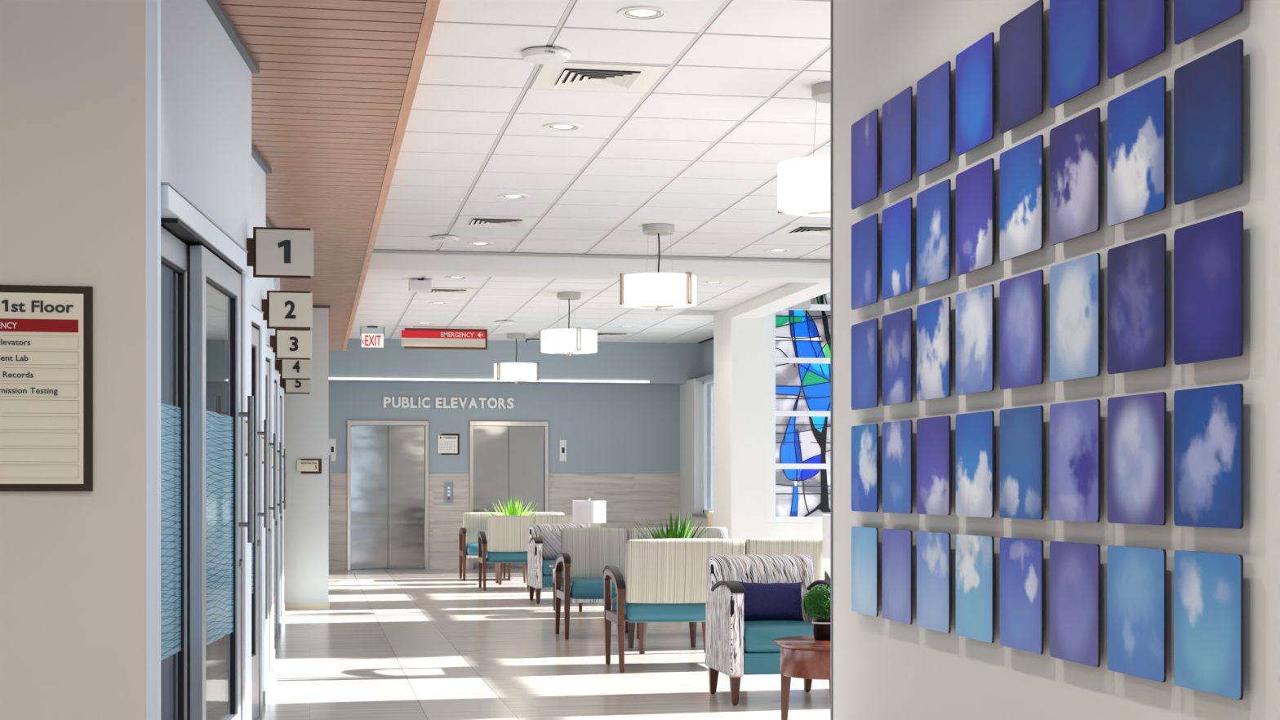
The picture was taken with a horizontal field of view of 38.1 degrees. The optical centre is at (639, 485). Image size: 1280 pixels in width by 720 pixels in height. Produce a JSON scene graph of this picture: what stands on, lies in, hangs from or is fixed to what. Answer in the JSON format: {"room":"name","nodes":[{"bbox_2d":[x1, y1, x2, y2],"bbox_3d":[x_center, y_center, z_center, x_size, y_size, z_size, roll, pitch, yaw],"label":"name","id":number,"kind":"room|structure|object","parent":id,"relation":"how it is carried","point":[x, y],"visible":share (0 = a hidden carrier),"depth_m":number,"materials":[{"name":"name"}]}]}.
{"room":"hospital interior","nodes":[
{"label":"hospital interior","id":0,"kind":"room"},
{"bbox_2d":[0,0,146,719],"bbox_3d":[-2.729,-0.460,5.153,2.637,3.300,0.116,0,0,-10],"label":"wall","id":1,"kind":"structure","parent":0,"point":[73,73],"depth_m":5.30,"materials":[{"name":"beige paint"}]},
{"bbox_2d":[0,284,93,491],"bbox_3d":[-1.743,-0.277,5.257,0.366,0.584,0.024,0,0,-10],"label":"sign","id":2,"kind":"object","parent":1,"relation":"attached to","point":[46,331],"visible":1,"depth_m":5.26,"materials":[{"name":"brown metal"}]},
{"bbox_2d":[146,0,160,719],"bbox_3d":[-1.444,-0.275,5.390,0.090,2.930,0.120,0,0,-10],"label":"trim","id":3,"kind":"structure","parent":1,"relation":"attached to","point":[153,6],"depth_m":5.34,"materials":[{"name":"white paint"}]},
{"bbox_2d":[160,0,259,719],"bbox_3d":[-2.766,-0.275,6.495,2.530,2.930,2.240,0,0,-4],"label":"wall","id":4,"kind":"structure","parent":0,"point":[207,67],"depth_m":6.79,"materials":[{"name":"white paint"}]},
{"bbox_2d":[160,182,253,719],"bbox_3d":[-1.522,0.146,6.277,0.242,2.087,1.615,0,0,-4],"label":"door","id":5,"kind":"structure","parent":4,"relation":"in","point":[203,524],"depth_m":6.14,"materials":[{"name":"silver metal"}]},
{"bbox_2d":[246,226,313,278],"bbox_3d":[-1.478,-0.953,7.564,0.287,0.205,0.036,0,0,-10],"label":"sign","id":6,"kind":"object","parent":4,"relation":"attached to","point":[273,252],"visible":0.82,"depth_m":7.55,"materials":[{"name":"beige"}]},
{"bbox_2d":[251,142,271,706],"bbox_3d":[-3.198,-0.275,8.826,2.530,2.930,2.540,0,0,-4],"label":"wall","id":7,"kind":"structure","parent":0,"point":[260,167],"depth_m":10.03,"materials":[{"name":"white paint"}]},
{"bbox_2d":[251,303,268,719],"bbox_3d":[-1.968,0.146,8.813,0.242,2.087,1.505,0,0,-4],"label":"door","id":8,"kind":"structure","parent":7,"relation":"in","point":[256,313],"depth_m":9.41,"materials":[{"name":"silver metal"}]},
{"bbox_2d":[262,290,312,328],"bbox_3d":[-1.917,-0.953,10.025,0.287,0.205,0.036,0,0,-10],"label":"sign","id":9,"kind":"object","parent":7,"relation":"attached to","point":[282,309],"visible":0.87,"depth_m":10.01,"materials":[{"name":"beige plastic"}]},
{"bbox_2d":[265,216,275,662],"bbox_3d":[-3.641,-0.275,11.307,2.530,2.930,2.540,0,0,-4],"label":"wall","id":10,"kind":"structure","parent":0,"point":[269,282],"depth_m":12.54,"materials":[{"name":"white paint"}]},
{"bbox_2d":[265,343,276,673],"bbox_3d":[-2.411,0.146,11.293,0.242,2.087,1.505,0,0,-4],"label":"door","id":11,"kind":"structure","parent":10,"relation":"in","point":[268,349],"depth_m":11.90,"materials":[{"name":"silver metal"}]},
{"bbox_2d":[270,328,311,359],"bbox_3d":[-2.350,-0.953,12.447,0.287,0.205,0.036,0,0,-10],"label":"sign","id":12,"kind":"object","parent":10,"relation":"attached to","point":[286,344],"visible":0.92,"depth_m":12.43,"materials":[{"name":"beige plastic"}]},
{"bbox_2d":[274,277,280,633],"bbox_3d":[-4.076,-0.275,13.748,2.530,2.930,2.540,0,0,-4],"label":"wall","id":13,"kind":"structure","parent":0,"point":[277,280],"depth_m":15.01,"materials":[{"name":"white paint"}]},
{"bbox_2d":[274,368,282,639],"bbox_3d":[-2.847,0.146,13.735,0.242,2.087,1.505,0,0,-4],"label":"door","id":14,"kind":"structure","parent":13,"relation":"in","point":[276,371],"depth_m":14.38,"materials":[{"name":"silver metal"}]},
{"bbox_2d":[275,358,311,379],"bbox_3d":[-2.771,-0.953,14.809,0.287,0.205,0.036,0,0,-10],"label":"sign","id":15,"kind":"object","parent":13,"relation":"attached to","point":[289,369],"visible":0.7,"depth_m":14.79,"materials":[{"name":"beige plastic"}]},
{"bbox_2d":[280,359,284,612],"bbox_3d":[-4.516,-0.275,16.209,2.530,2.930,2.540,0,0,-4],"label":"wall","id":16,"kind":"structure","parent":0,"point":[283,604],"depth_m":17.47,"materials":[{"name":"white paint"}]},
{"bbox_2d":[280,386,286,617],"bbox_3d":[-3.286,0.146,16.196,0.242,2.087,1.505,0,0,-4],"label":"door","id":17,"kind":"structure","parent":16,"relation":"in","point":[281,388],"depth_m":16.81,"materials":[{"name":"silver metal"}]},
{"bbox_2d":[284,307,328,603],"bbox_3d":[-3.347,-0.275,18.144,0.585,2.930,0.500,0,0,-10],"label":"wall pillar","id":18,"kind":"structure","parent":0,"point":[306,415],"depth_m":17.92,"materials":[{"name":"white paint"}]},
{"bbox_2d":[219,0,426,350],"bbox_3d":[-2.701,-1.750,14.555,1.035,0.020,18.554,0,0,-10],"label":"ceiling","id":19,"kind":"structure","parent":0,"point":[328,90],"depth_m":8.69,"materials":[{"name":"brown wood"}]},
{"bbox_2d":[342,0,440,351],"bbox_3d":[-2.168,-1.893,14.647,0.047,0.314,18.600,0,0,-10],"label":"trim","id":20,"kind":"structure","parent":19,"relation":"attached to","point":[431,8],"depth_m":9.02,"materials":[{"name":"brown wood"}]},
{"bbox_2d":[328,382,679,570],"bbox_3d":[-1.978,-0.430,26.738,5.700,3.240,0.262,0,0,-10],"label":"wall","id":21,"kind":"structure","parent":0,"point":[606,428],"depth_m":26.75,"materials":[{"name":"grey paint"}]},
{"bbox_2d":[346,420,428,569],"bbox_3d":[-3.591,0.132,26.392,1.147,2.117,0.195,0,0,-10],"label":"elevator","id":22,"kind":"object","parent":21,"relation":"attached to","point":[388,460],"visible":1,"depth_m":26.39,"materials":[{"name":"silver metal"}]},
{"bbox_2d":[383,396,513,408],"bbox_3d":[-2.727,-1.187,26.467,1.857,0.157,0.020,0,0,-10],"label":"sign","id":23,"kind":"object","parent":21,"relation":"attached to","point":[500,403],"depth_m":26.45,"materials":[{"name":"white"}]},
{"bbox_2d":[437,433,459,454],"bbox_3d":[-2.733,-0.597,26.470,0.308,0.300,0.022,0,0,-10],"label":"sign","id":24,"kind":"object","parent":21,"relation":"attached to","point":[447,443],"visible":1,"depth_m":26.46,"materials":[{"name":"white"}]},
{"bbox_2d":[469,421,548,568],"bbox_3d":[-1.892,0.132,26.695,1.136,2.117,0.195,0,0,-10],"label":"elevator","id":25,"kind":"object","parent":21,"relation":"attached to","point":[508,460],"visible":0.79,"depth_m":26.69,"materials":[{"name":"silver metal"}]},
{"bbox_2d":[328,337,702,385],"bbox_3d":[-1.790,-1.760,26.396,5.450,0.580,0.500,0,0,-10],"label":"wall","id":26,"kind":"structure","parent":0,"point":[658,363],"depth_m":26.20,"materials":[{"name":"grey paint"}]},
{"bbox_2d":[328,377,648,382],"bbox_3d":[-2.148,-1.488,26.070,4.630,0.028,0.014,0,0,-10],"label":"led strip","id":27,"kind":"object","parent":26,"relation":"attached to","point":[330,378],"visible":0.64,"depth_m":26.03,"materials":[{"name":"beige plastic"}]},
{"bbox_2d":[257,568,830,719],"bbox_3d":[0.240,1.240,12.029,11.100,0.100,30.000,0,0,-10],"label":"floor","id":28,"kind":"structure","parent":0,"point":[435,644],"depth_m":12.44,"materials":[{"name":"tile"}]},
{"bbox_2d":[458,511,564,580],"bbox_3d":[-1.581,0.763,23.674,1.424,0.854,0.669,0,0,-10],"label":"bench","id":29,"kind":"object","parent":28,"relation":"on","point":[473,522],"visible":0.31,"depth_m":23.80,"materials":[{"name":"beige fabric"}]},
{"bbox_2d":[477,515,600,590],"bbox_3d":[-1.149,0.763,21.540,1.424,0.854,0.669,0,0,-10],"label":"armchair","id":30,"kind":"object","parent":28,"relation":"on","point":[507,540],"visible":0.48,"depth_m":21.18,"materials":[{"name":"beige fabric"}]},
{"bbox_2d":[527,523,593,604],"bbox_3d":[-0.804,0.792,19.054,0.643,0.796,0.732,0,0,-10],"label":"armchair","id":31,"kind":"object","parent":28,"relation":"on","point":[540,574],"visible":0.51,"depth_m":18.79,"materials":[{"name":"fabric"}]},
{"bbox_2d":[540,529,560,559],"bbox_3d":[-0.873,0.615,19.124,0.340,0.329,0.153,0,0,-11],"label":"square pillow","id":32,"kind":"object","parent":31,"relation":"on","point":[551,545],"visible":0.66,"depth_m":19.06,"materials":[{"name":"grey fabric"}]},
{"bbox_2d":[549,564,582,612],"bbox_3d":[-0.572,0.974,17.776,0.600,0.432,0.600,0,0,-2],"label":"side table","id":33,"kind":"object","parent":28,"relation":"on","point":[553,565],"visible":0.25,"depth_m":17.69,"materials":[{"name":"brown wood"}]},
{"bbox_2d":[572,497,605,527],"bbox_3d":[-0.487,0.435,17.791,0.320,0.645,0.320,0,0,-10],"label":"table lamp","id":34,"kind":"object","parent":33,"relation":"on","point":[588,511],"visible":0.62,"depth_m":17.66,"materials":[{"name":"white fabric"}]},
{"bbox_2d":[554,527,720,639],"bbox_3d":[0.061,0.763,14.743,1.424,0.854,0.669,0,0,-10],"label":"armchair","id":35,"kind":"object","parent":28,"relation":"on","point":[585,552],"visible":0.46,"depth_m":14.88,"materials":[{"name":"beige fabric"}]},
{"bbox_2d":[614,590,705,653],"bbox_3d":[0.205,0.974,13.425,0.774,0.432,0.774,0,0,35],"label":"side table","id":36,"kind":"object","parent":28,"relation":"on","point":[631,625],"visible":0.16,"depth_m":13.59,"materials":[{"name":"brown wood"}]},
{"bbox_2d":[633,511,719,538],"bbox_3d":[0.260,0.468,13.456,0.619,0.581,0.731,0,0,40],"label":"potted plant","id":37,"kind":"object","parent":36,"relation":"on","point":[679,531],"visible":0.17,"depth_m":13.40,"materials":[{"name":"green plant"}]},
{"bbox_2d":[603,537,830,672],"bbox_3d":[0.506,0.763,12.246,1.424,0.854,0.669,0,0,-10],"label":"bench","id":38,"kind":"object","parent":28,"relation":"on","point":[666,579],"visible":0.51,"depth_m":11.90,"materials":[{"name":"beige fabric"}]},
{"bbox_2d":[705,554,830,705],"bbox_3d":[0.742,0.792,10.389,0.643,0.796,0.732,0,0,-10],"label":"armchair","id":39,"kind":"object","parent":28,"relation":"on","point":[735,647],"visible":0.68,"depth_m":10.29,"materials":[{"name":"fabric"}]},
{"bbox_2d":[737,581,803,621],"bbox_3d":[0.731,0.653,10.456,0.396,0.235,0.152,0,0,-12],"label":"lumbar pillow","id":40,"kind":"object","parent":39,"relation":"on","point":[762,601],"visible":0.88,"depth_m":10.40,"materials":[{"name":"blue fabric"}]},
{"bbox_2d":[743,620,813,653],"bbox_3d":[0.754,0.834,10.319,0.481,0.160,0.588,0,0,-10],"label":"seat cushion","id":41,"kind":"object","parent":39,"relation":"on","point":[759,636],"depth_m":10.03,"materials":[{"name":"teal fabric"}]},
{"bbox_2d":[773,635,830,719],"bbox_3d":[0.955,0.974,9.109,0.600,0.432,0.600,0,0,6],"label":"side table","id":42,"kind":"object","parent":28,"relation":"on","point":[807,657],"visible":0.44,"depth_m":8.93,"materials":[{"name":"brown wood"}]},
{"bbox_2d":[802,584,830,639],"bbox_3d":[0.913,0.622,9.160,0.224,0.271,0.224,0,0,-10],"label":"boxwood plant","id":43,"kind":"object","parent":42,"relation":"on","point":[818,602],"visible":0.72,"depth_m":9.11,"materials":[{"name":"green plant"}]},
{"bbox_2d":[349,0,830,342],"bbox_3d":[0.323,-2.065,11.558,8.197,0.028,30.612,0,0,-2],"label":"ceiling","id":44,"kind":"structure","parent":0,"point":[474,71],"depth_m":11.44,"materials":[{"name":"white tile"}]},
{"bbox_2d":[401,325,487,349],"bbox_3d":[-2.512,-1.905,23.828,1.102,0.290,0.030,0,0,-10],"label":"sign","id":45,"kind":"object","parent":44,"relation":"hanging from","point":[475,338],"visible":1,"depth_m":23.82,"materials":[{"name":"red plastic"}]},
{"bbox_2d":[453,215,538,228],"bbox_3d":[-1.121,-2.042,14.381,0.606,0.016,0.606,0,0,-10],"label":"ceiling vent","id":46,"kind":"object","parent":44,"relation":"in","point":[473,221],"visible":1,"depth_m":14.33,"materials":[{"name":"white metal"}]},
{"bbox_2d":[493,333,538,383],"bbox_3d":[-1.662,-1.714,24.973,0.614,0.669,0.600,0,0,16],"label":"pendant lamp","id":47,"kind":"object","parent":44,"relation":"hanging from","point":[515,372],"visible":1,"depth_m":24.74,"materials":[{"name":"beige"}]},
{"bbox_2d":[520,45,570,64],"bbox_3d":[-0.442,-2.027,8.744,0.236,0.044,0.246,0,0,-27],"label":"ceiling sensor","id":48,"kind":"object","parent":44,"relation":"attached to","point":[554,55],"visible":1,"depth_m":8.68,"materials":[{"name":"white plastic"}]},
{"bbox_2d":[539,291,597,355],"bbox_3d":[-0.752,-1.714,19.677,0.600,0.669,0.614,0,0,-22],"label":"pendant lamp","id":49,"kind":"object","parent":44,"relation":"hanging from","point":[568,341],"visible":1,"depth_m":19.46,"materials":[{"name":"beige"}]},
{"bbox_2d":[366,249,830,283],"bbox_3d":[-0.177,-1.980,16.648,4.620,0.200,0.400,0,0,-10],"label":"ceiling beam","id":50,"kind":"structure","parent":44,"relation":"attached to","point":[397,264],"depth_m":16.44,"materials":[{"name":"white paint"}]},
{"bbox_2d":[372,249,830,262],"bbox_3d":[-0.264,-2.032,16.422,4.330,0.024,0.025,0,0,-10],"label":"trim","id":51,"kind":"structure","parent":50,"relation":"attached to","point":[374,251],"depth_m":16.39,"materials":[{"name":"grey metal"}]},
{"bbox_2d":[530,62,667,93],"bbox_3d":[-0.213,-2.042,9.296,0.606,0.016,0.606,0,0,-10],"label":"ceiling vent","id":52,"kind":"object","parent":44,"relation":"in","point":[567,76],"visible":0.97,"depth_m":9.27,"materials":[{"name":"white metal"}]},
{"bbox_2d":[617,5,669,20],"bbox_3d":[0.013,-2.046,8.025,0.228,0.009,0.228,0,0,-10],"label":"recessed light","id":53,"kind":"object","parent":44,"relation":"in","point":[635,12],"visible":1,"depth_m":8.01,"materials":[{"name":"white metal"}]},
{"bbox_2d":[619,223,696,310],"bbox_3d":[0.151,-1.714,14.578,0.614,0.669,0.600,0,0,40],"label":"pendant lamp","id":54,"kind":"object","parent":44,"relation":"hanging from","point":[658,291],"visible":1,"depth_m":14.36,"materials":[{"name":"beige"}]},
{"bbox_2d":[622,301,694,309],"bbox_3d":[0.145,-1.434,14.582,0.584,0.032,0.584,0,0,40],"label":"diffuser","id":55,"kind":"object","parent":54,"relation":"attached to","point":[637,304],"depth_m":14.52,"materials":[{"name":"beige"}]},
{"bbox_2d":[731,282,830,318],"bbox_3d":[2.430,-2.005,14.502,0.320,0.150,13.900,0,0,-10],"label":"beam","id":56,"kind":"structure","parent":44,"relation":"attached to","point":[790,294],"depth_m":19.50,"materials":[{"name":"white paint"}]},
{"bbox_2d":[771,223,830,235],"bbox_3d":[1.421,-2.042,14.834,0.606,0.016,0.606,0,0,-10],"label":"ceiling vent","id":57,"kind":"object","parent":44,"relation":"in","point":[792,228],"visible":0.7,"depth_m":14.82,"materials":[{"name":"white metal"}]},
{"bbox_2d":[777,81,830,217],"bbox_3d":[1.006,-1.714,9.498,0.600,0.669,0.614,0,0,-3],"label":"pendant lamp","id":58,"kind":"object","parent":44,"relation":"hanging from","point":[803,184],"visible":0.32,"depth_m":9.31,"materials":[{"name":"white"}]},
{"bbox_2d":[779,200,830,217],"bbox_3d":[1.006,-1.434,9.505,0.584,0.032,0.584,0,0,-3],"label":"diffuser","id":59,"kind":"object","parent":58,"relation":"attached to","point":[815,208],"depth_m":9.45,"materials":[{"name":"beige"}]},
{"bbox_2d":[680,339,713,527],"bbox_3d":[1.214,-0.430,24.621,0.380,3.240,5.050,0,0,-10],"label":"wall","id":60,"kind":"structure","parent":0,"point":[691,392],"depth_m":26.18,"materials":[{"name":"white paint"}]},
{"bbox_2d":[692,378,713,517],"bbox_3d":[1.175,-0.530,24.325,0.240,1.920,3.640,0,0,-10],"label":"window","id":61,"kind":"structure","parent":60,"relation":"in","point":[707,384],"depth_m":26.01,"materials":[{"name":"white"}]},
{"bbox_2d":[713,306,772,554],"bbox_3d":[1.204,-0.440,21.826,0.480,3.260,0.950,0,0,-10],"label":"column","id":62,"kind":"structure","parent":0,"point":[743,347],"depth_m":21.37,"materials":[{"name":"white paint"}]},
{"bbox_2d":[772,522,830,577],"bbox_3d":[2.578,-1.010,22.097,2.360,4.400,0.400,0,0,-10],"label":"wall","id":63,"kind":"structure","parent":0,"point":[780,530],"depth_m":21.77,"materials":[{"name":"white paint"}]},
{"bbox_2d":[772,292,830,522],"bbox_3d":[2.331,-1.182,21.854,1.632,3.216,0.080,0,0,-10],"label":"stained glass","id":64,"kind":"object","parent":63,"relation":"attached to","point":[801,338],"visible":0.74,"depth_m":21.78,"materials":[{"name":"blue"}]},
{"bbox_2d":[832,0,1279,719],"bbox_3d":[1.718,-0.460,2.214,0.160,3.300,10.155,0,0,-10],"label":"wall","id":65,"kind":"structure","parent":0,"point":[883,668],"depth_m":5.16,"materials":[{"name":"white paint"}]},
{"bbox_2d":[830,0,832,719],"bbox_3d":[0.747,-0.430,7.197,0.012,3.240,0.012,0,0,-10],"label":"trim","id":66,"kind":"structure","parent":65,"relation":"attached to","point":[831,1],"depth_m":7.19,"materials":[{"name":"grey metal"}]},
{"bbox_2d":[851,108,878,209],"bbox_3d":[0.822,-1.173,6.678,0.033,0.312,0.312,0,0,-10],"label":"print","id":67,"kind":"object","parent":65,"relation":"attached to","point":[864,132],"visible":1,"depth_m":6.66,"materials":[{"name":"blue"}]},
{"bbox_2d":[851,213,878,310],"bbox_3d":[0.822,-0.804,6.678,0.033,0.312,0.312,0,0,-10],"label":"print","id":68,"kind":"object","parent":65,"relation":"attached to","point":[864,233],"visible":1,"depth_m":6.66,"materials":[{"name":"blue"}]},
{"bbox_2d":[851,318,878,409],"bbox_3d":[0.822,-0.435,6.678,0.033,0.312,0.312,0,0,-10],"label":"print","id":69,"kind":"object","parent":65,"relation":"attached to","point":[864,335],"visible":1,"depth_m":6.66,"materials":[{"name":"blue"}]},
{"bbox_2d":[851,526,878,616],"bbox_3d":[0.822,0.304,6.678,0.033,0.312,0.312,0,0,-10],"label":"print","id":70,"kind":"object","parent":65,"relation":"attached to","point":[864,540],"visible":1,"depth_m":6.66,"materials":[{"name":"blue"}]},
{"bbox_2d":[851,423,878,511],"bbox_3d":[0.822,-0.064,6.678,0.033,0.312,0.312,0,0,-10],"label":"print","id":71,"kind":"object","parent":65,"relation":"attached to","point":[864,438],"visible":1,"depth_m":6.66,"materials":[{"name":"blue"}]},
{"bbox_2d":[882,86,912,193],"bbox_3d":[0.888,-1.173,6.310,0.033,0.312,0.312,0,0,-10],"label":"print","id":72,"kind":"object","parent":65,"relation":"attached to","point":[897,112],"visible":1,"depth_m":6.29,"materials":[{"name":"blue"}]},
{"bbox_2d":[882,197,912,299],"bbox_3d":[0.888,-0.804,6.310,0.033,0.312,0.312,0,0,-10],"label":"print","id":73,"kind":"object","parent":65,"relation":"attached to","point":[897,219],"visible":1,"depth_m":6.29,"materials":[{"name":"blue"}]},
{"bbox_2d":[882,308,912,405],"bbox_3d":[0.888,-0.435,6.310,0.033,0.312,0.312,0,0,-10],"label":"print","id":74,"kind":"object","parent":65,"relation":"attached to","point":[897,327],"visible":1,"depth_m":6.29,"materials":[{"name":"purple"}]},
{"bbox_2d":[882,528,912,624],"bbox_3d":[0.888,0.304,6.310,0.033,0.312,0.312,0,0,-10],"label":"print","id":75,"kind":"object","parent":65,"relation":"attached to","point":[897,544],"visible":1,"depth_m":6.29,"materials":[{"name":"purple"}]},
{"bbox_2d":[882,419,912,513],"bbox_3d":[0.888,-0.064,6.310,0.033,0.312,0.312,0,0,-10],"label":"print","id":76,"kind":"object","parent":65,"relation":"attached to","point":[897,436],"visible":1,"depth_m":6.29,"materials":[{"name":"blue"}]},
{"bbox_2d":[916,61,951,176],"bbox_3d":[0.953,-1.173,5.943,0.033,0.312,0.312,0,0,-10],"label":"print","id":77,"kind":"object","parent":65,"relation":"attached to","point":[934,89],"visible":1,"depth_m":5.93,"materials":[{"name":"blue"}]},
{"bbox_2d":[916,178,951,288],"bbox_3d":[0.953,-0.804,5.943,0.033,0.312,0.312,0,0,-10],"label":"print","id":78,"kind":"object","parent":65,"relation":"attached to","point":[933,203],"visible":1,"depth_m":5.93,"materials":[{"name":"blue"}]},
{"bbox_2d":[916,297,951,400],"bbox_3d":[0.953,-0.435,5.943,0.033,0.312,0.312,0,0,-10],"label":"print","id":79,"kind":"object","parent":65,"relation":"attached to","point":[934,317],"visible":1,"depth_m":5.93,"materials":[{"name":"blue"}]},
{"bbox_2d":[916,531,951,632],"bbox_3d":[0.953,0.304,5.943,0.033,0.312,0.312,0,0,-10],"label":"print","id":80,"kind":"object","parent":65,"relation":"attached to","point":[933,548],"visible":1,"depth_m":5.93,"materials":[{"name":"blue"}]},
{"bbox_2d":[916,415,951,515],"bbox_3d":[0.953,-0.064,5.943,0.033,0.312,0.312,0,0,-10],"label":"print","id":81,"kind":"object","parent":65,"relation":"attached to","point":[933,433],"visible":1,"depth_m":5.93,"materials":[{"name":"purple"}]},
{"bbox_2d":[955,32,994,155],"bbox_3d":[1.019,-1.173,5.576,0.033,0.312,0.312,0,0,-10],"label":"print","id":82,"kind":"object","parent":65,"relation":"attached to","point":[975,65],"visible":1,"depth_m":5.55,"materials":[{"name":"blue"}]},
{"bbox_2d":[955,158,994,275],"bbox_3d":[1.019,-0.804,5.576,0.033,0.312,0.312,0,0,-10],"label":"print","id":83,"kind":"object","parent":65,"relation":"attached to","point":[975,186],"visible":1,"depth_m":5.55,"materials":[{"name":"blue"}]},
{"bbox_2d":[955,284,994,395],"bbox_3d":[1.019,-0.435,5.576,0.033,0.312,0.312,0,0,-10],"label":"print","id":84,"kind":"object","parent":65,"relation":"attached to","point":[975,308],"visible":1,"depth_m":5.55,"materials":[{"name":"blue"}]},
{"bbox_2d":[955,533,994,643],"bbox_3d":[1.019,0.304,5.576,0.033,0.312,0.312,0,0,-10],"label":"print","id":85,"kind":"object","parent":65,"relation":"attached to","point":[975,554],"visible":1,"depth_m":5.55,"materials":[{"name":"blue"}]},
{"bbox_2d":[955,410,994,517],"bbox_3d":[1.019,-0.064,5.576,0.033,0.312,0.312,0,0,-10],"label":"print","id":86,"kind":"object","parent":65,"relation":"attached to","point":[975,432],"visible":1,"depth_m":5.55,"materials":[{"name":"blue"}]},
{"bbox_2d":[999,0,1043,133],"bbox_3d":[1.084,-1.173,5.212,0.033,0.312,0.312,0,0,-10],"label":"print","id":87,"kind":"object","parent":65,"relation":"attached to","point":[1020,37],"visible":1,"depth_m":5.20,"materials":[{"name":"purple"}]},
{"bbox_2d":[999,134,1043,261],"bbox_3d":[1.084,-0.804,5.212,0.033,0.312,0.312,0,0,-10],"label":"print","id":88,"kind":"object","parent":65,"relation":"attached to","point":[1021,166],"visible":1,"depth_m":5.20,"materials":[{"name":"blue"}]},
{"bbox_2d":[999,269,1043,389],"bbox_3d":[1.084,-0.435,5.212,0.033,0.312,0.312,0,0,-10],"label":"print","id":89,"kind":"object","parent":65,"relation":"attached to","point":[1020,297],"visible":1,"depth_m":5.20,"materials":[{"name":"purple"}]},
{"bbox_2d":[999,537,1043,653],"bbox_3d":[1.084,0.304,5.212,0.033,0.312,0.312,0,0,-10],"label":"print","id":90,"kind":"object","parent":65,"relation":"attached to","point":[1020,560],"visible":1,"depth_m":5.20,"materials":[{"name":"blue"}]},
{"bbox_2d":[999,405,1043,519],"bbox_3d":[1.084,-0.064,5.212,0.033,0.312,0.312,0,0,-10],"label":"print","id":91,"kind":"object","parent":65,"relation":"attached to","point":[1020,428],"visible":1,"depth_m":5.20,"materials":[{"name":"blue"}]},
{"bbox_2d":[1049,107,1100,244],"bbox_3d":[1.149,-0.804,4.848,0.033,0.312,0.312,0,0,-10],"label":"print","id":92,"kind":"object","parent":65,"relation":"attached to","point":[1074,144],"visible":1,"depth_m":4.84,"materials":[{"name":"purple"}]},
{"bbox_2d":[1049,253,1100,382],"bbox_3d":[1.149,-0.435,4.848,0.033,0.312,0.312,0,0,-10],"label":"print","id":93,"kind":"object","parent":65,"relation":"attached to","point":[1074,284],"visible":1,"depth_m":4.84,"materials":[{"name":"blue"}]},
{"bbox_2d":[1049,541,1100,666],"bbox_3d":[1.149,0.304,4.848,0.033,0.312,0.312,0,0,-10],"label":"print","id":94,"kind":"object","parent":65,"relation":"attached to","point":[1074,567],"visible":1,"depth_m":4.84,"materials":[{"name":"purple"}]},
{"bbox_2d":[1049,399,1100,522],"bbox_3d":[1.149,-0.064,4.848,0.033,0.312,0.312,0,0,-10],"label":"print","id":95,"kind":"object","parent":65,"relation":"attached to","point":[1074,426],"visible":1,"depth_m":4.84,"materials":[{"name":"purple"}]},
{"bbox_2d":[1049,0,1100,108],"bbox_3d":[1.149,-1.173,4.848,0.033,0.312,0.312,0,0,-10],"label":"print","id":96,"kind":"object","parent":65,"relation":"attached to","point":[1074,24],"visible":1,"depth_m":4.85,"materials":[{"name":"blue"}]},
{"bbox_2d":[1107,75,1166,226],"bbox_3d":[1.213,-0.804,4.487,0.033,0.312,0.312,0,0,-10],"label":"print","id":97,"kind":"object","parent":65,"relation":"attached to","point":[1136,118],"visible":1,"depth_m":4.47,"materials":[{"name":"blue"}]},
{"bbox_2d":[1107,233,1166,373],"bbox_3d":[1.213,-0.435,4.487,0.033,0.312,0.312,0,0,-10],"label":"print","id":98,"kind":"object","parent":65,"relation":"attached to","point":[1136,270],"visible":1,"depth_m":4.47,"materials":[{"name":"purple"}]},
{"bbox_2d":[1107,545,1166,682],"bbox_3d":[1.213,0.304,4.487,0.033,0.312,0.312,0,0,-10],"label":"print","id":99,"kind":"object","parent":65,"relation":"attached to","point":[1136,575],"visible":1,"depth_m":4.47,"materials":[{"name":"blue"}]},
{"bbox_2d":[1107,391,1166,524],"bbox_3d":[1.213,-0.064,4.487,0.033,0.312,0.312,0,0,-10],"label":"print","id":100,"kind":"object","parent":65,"relation":"attached to","point":[1136,424],"visible":1,"depth_m":4.47,"materials":[{"name":"purple"}]},
{"bbox_2d":[1107,0,1166,78],"bbox_3d":[1.213,-1.173,4.487,0.033,0.312,0.312,0,0,-10],"label":"print","id":101,"kind":"object","parent":65,"relation":"attached to","point":[1136,28],"visible":1,"depth_m":4.49,"materials":[{"name":"blue"}]},
{"bbox_2d":[1173,39,1243,204],"bbox_3d":[1.277,-0.804,4.130,0.033,0.312,0.312,0,0,-10],"label":"print","id":102,"kind":"object","parent":65,"relation":"attached to","point":[1208,90],"visible":1,"depth_m":4.12,"materials":[{"name":"blue"}]},
{"bbox_2d":[1173,210,1243,364],"bbox_3d":[1.277,-0.435,4.130,0.033,0.312,0.312,0,0,-10],"label":"print","id":103,"kind":"object","parent":65,"relation":"attached to","point":[1208,255],"visible":1,"depth_m":4.12,"materials":[{"name":"purple"}]},
{"bbox_2d":[1173,550,1243,700],"bbox_3d":[1.277,0.304,4.130,0.033,0.312,0.312,0,0,-10],"label":"print","id":104,"kind":"object","parent":65,"relation":"attached to","point":[1208,587],"visible":1,"depth_m":4.12,"materials":[{"name":"blue"}]},
{"bbox_2d":[1173,383,1243,528],"bbox_3d":[1.277,-0.064,4.130,0.033,0.312,0.312,0,0,-10],"label":"print","id":105,"kind":"object","parent":65,"relation":"attached to","point":[1208,421],"visible":1,"depth_m":4.12,"materials":[{"name":"blue"}]},
{"bbox_2d":[1173,0,1243,44],"bbox_3d":[1.277,-1.173,4.130,0.033,0.312,0.312,0,0,-10],"label":"print","id":106,"kind":"object","parent":65,"relation":"attached to","point":[1192,18],"visible":1,"depth_m":4.16,"materials":[{"name":"blue"}]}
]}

